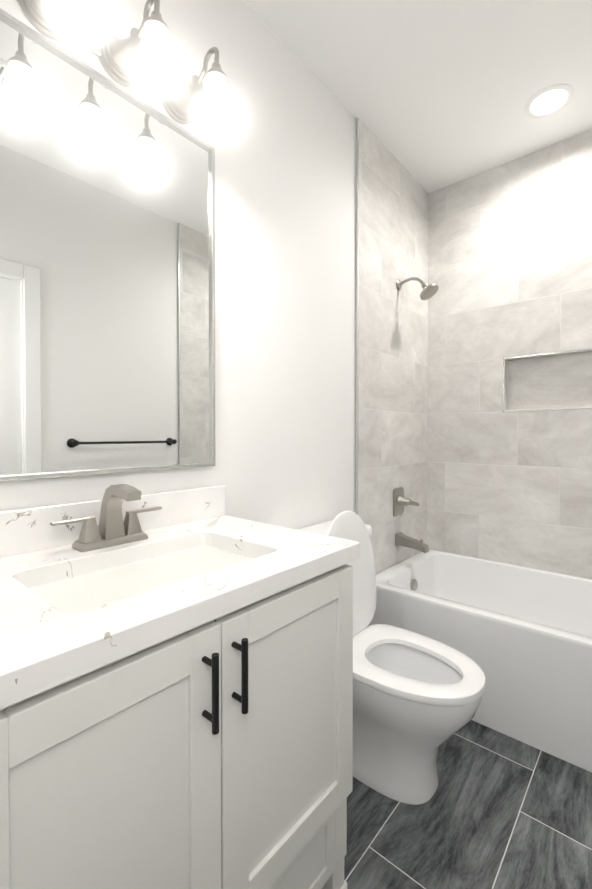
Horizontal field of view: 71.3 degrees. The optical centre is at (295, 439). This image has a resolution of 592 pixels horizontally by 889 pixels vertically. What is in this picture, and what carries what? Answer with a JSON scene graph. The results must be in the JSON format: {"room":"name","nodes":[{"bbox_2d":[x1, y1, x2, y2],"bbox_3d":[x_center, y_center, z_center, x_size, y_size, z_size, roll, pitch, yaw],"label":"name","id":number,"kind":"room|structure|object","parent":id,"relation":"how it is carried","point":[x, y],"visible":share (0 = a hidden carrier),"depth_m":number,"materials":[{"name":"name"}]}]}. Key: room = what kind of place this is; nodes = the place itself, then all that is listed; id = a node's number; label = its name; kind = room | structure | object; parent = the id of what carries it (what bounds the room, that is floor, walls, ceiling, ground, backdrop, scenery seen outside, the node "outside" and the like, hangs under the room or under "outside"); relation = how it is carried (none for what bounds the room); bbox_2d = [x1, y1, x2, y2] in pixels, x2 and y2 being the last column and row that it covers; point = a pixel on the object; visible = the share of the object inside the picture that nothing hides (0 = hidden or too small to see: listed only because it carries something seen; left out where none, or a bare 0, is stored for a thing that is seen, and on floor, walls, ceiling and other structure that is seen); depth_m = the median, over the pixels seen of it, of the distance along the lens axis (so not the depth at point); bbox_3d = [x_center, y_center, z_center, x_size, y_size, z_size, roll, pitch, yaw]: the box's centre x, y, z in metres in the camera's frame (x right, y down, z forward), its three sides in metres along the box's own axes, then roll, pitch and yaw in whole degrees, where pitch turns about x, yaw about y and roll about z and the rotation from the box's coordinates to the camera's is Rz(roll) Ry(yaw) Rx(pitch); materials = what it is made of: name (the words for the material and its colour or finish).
{"room":"bathroom","nodes":[
{"label":"bathroom","id":0,"kind":"room"},
{"bbox_2d":[0,0,355,529],"bbox_3d":[-0.097,-0.199,1.669,0.120,2.720,3.020,1,1,41],"label":"wall","id":1,"kind":"structure","parent":0,"point":[285,216],"depth_m":1.57,"materials":[{"name":"white paint"}]},
{"bbox_2d":[0,8,214,480],"bbox_3d":[-0.516,-0.427,1.070,0.020,1.034,0.750,1,1,41],"label":"wall mirror","id":2,"kind":"object","parent":1,"relation":"attached to","point":[107,275],"visible":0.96,"depth_m":1.07,"materials":[{"name":"clear glass"}]},
{"bbox_2d":[17,0,238,134],"bbox_3d":[-0.385,-0.979,1.036,0.255,0.201,0.500,1,1,41],"label":"sconce","id":3,"kind":"object","parent":1,"relation":"attached to","point":[151,66],"visible":1,"depth_m":1.03,"materials":[{"name":"white glass"}]},
{"bbox_2d":[355,117,358,513],"bbox_3d":[0.298,-0.203,2.024,0.014,2.720,0.006,1,1,41],"label":"trim","id":4,"kind":"structure","parent":1,"relation":"attached to","point":[356,314],"depth_m":2.02,"materials":[{"name":"silver metal"}]},
{"bbox_2d":[358,119,428,574],"bbox_3d":[0.571,-0.207,2.341,0.012,2.720,0.830,1,1,41],"label":"wall tiles","id":5,"kind":"structure","parent":1,"relation":"attached to","point":[393,343],"depth_m":2.27,"materials":[{"name":"grey tile"}]},
{"bbox_2d":[393,277,438,552],"bbox_3d":[0.665,-0.145,2.266,0.226,1.515,0.120,1,1,41],"label":"shower fixtures","id":6,"kind":"object","parent":5,"relation":"attached to","point":[400,501],"visible":1,"depth_m":2.29,"materials":[{"name":"silver metal"}]},
{"bbox_2d":[245,0,591,192],"bbox_3d":[0.535,-1.612,1.106,1.790,0.120,3.020,1,1,41],"label":"ceiling","id":7,"kind":"structure","parent":0,"point":[433,95],"depth_m":1.74,"materials":[{"name":"white paint"}]},
{"bbox_2d":[524,84,573,118],"bbox_3d":[1.168,-1.558,1.907,0.196,0.006,0.196,1,1,41],"label":"recessed light","id":8,"kind":"object","parent":7,"relation":"in","point":[549,101],"visible":1,"depth_m":1.90,"materials":[{"name":"white plastic"}]},
{"bbox_2d":[344,720,591,888],"bbox_3d":[0.535,1.228,1.140,1.790,0.120,3.020,1,1,41],"label":"floor","id":9,"kind":"structure","parent":0,"point":[498,810],"depth_m":1.24,"materials":[{"name":"tile"}]},
{"bbox_2d":[0,484,359,888],"bbox_3d":[-0.305,0.640,0.901,0.574,1.060,0.830,1,1,41],"label":"bathroom vanity","id":10,"kind":"object","parent":9,"relation":"on","point":[176,689],"visible":1,"depth_m":0.73,"materials":[{"name":"white paint"}]},
{"bbox_2d":[297,511,485,804],"bbox_3d":[0.301,0.719,1.488,0.713,0.888,0.446,1,1,41],"label":"toilet","id":11,"kind":"object","parent":9,"relation":"on","point":[417,698],"visible":0.65,"depth_m":1.35,"materials":[{"name":"white ceramic"}]},
{"bbox_2d":[368,549,591,771],"bbox_3d":[1.160,0.934,1.860,1.522,0.450,0.803,1,1,41],"label":"bathtub","id":12,"kind":"object","parent":9,"relation":"on","point":[521,636],"visible":0.65,"depth_m":1.70,"materials":[{"name":"white ceramic"}]},
{"bbox_2d":[427,129,591,578],"bbox_3d":[1.473,-0.205,2.209,1.550,2.720,0.150,1,1,41],"label":"wall","id":13,"kind":"structure","parent":0,"point":[509,258],"depth_m":2.33,"materials":[{"name":"tile"}]},
{"bbox_2d":[503,348,591,411],"bbox_3d":[1.415,-0.309,2.160,0.612,0.307,0.006,1,1,41],"label":"trim","id":14,"kind":"structure","parent":13,"relation":"attached to","point":[530,356],"depth_m":2.25,"materials":[{"name":"silver metal"}]}
]}

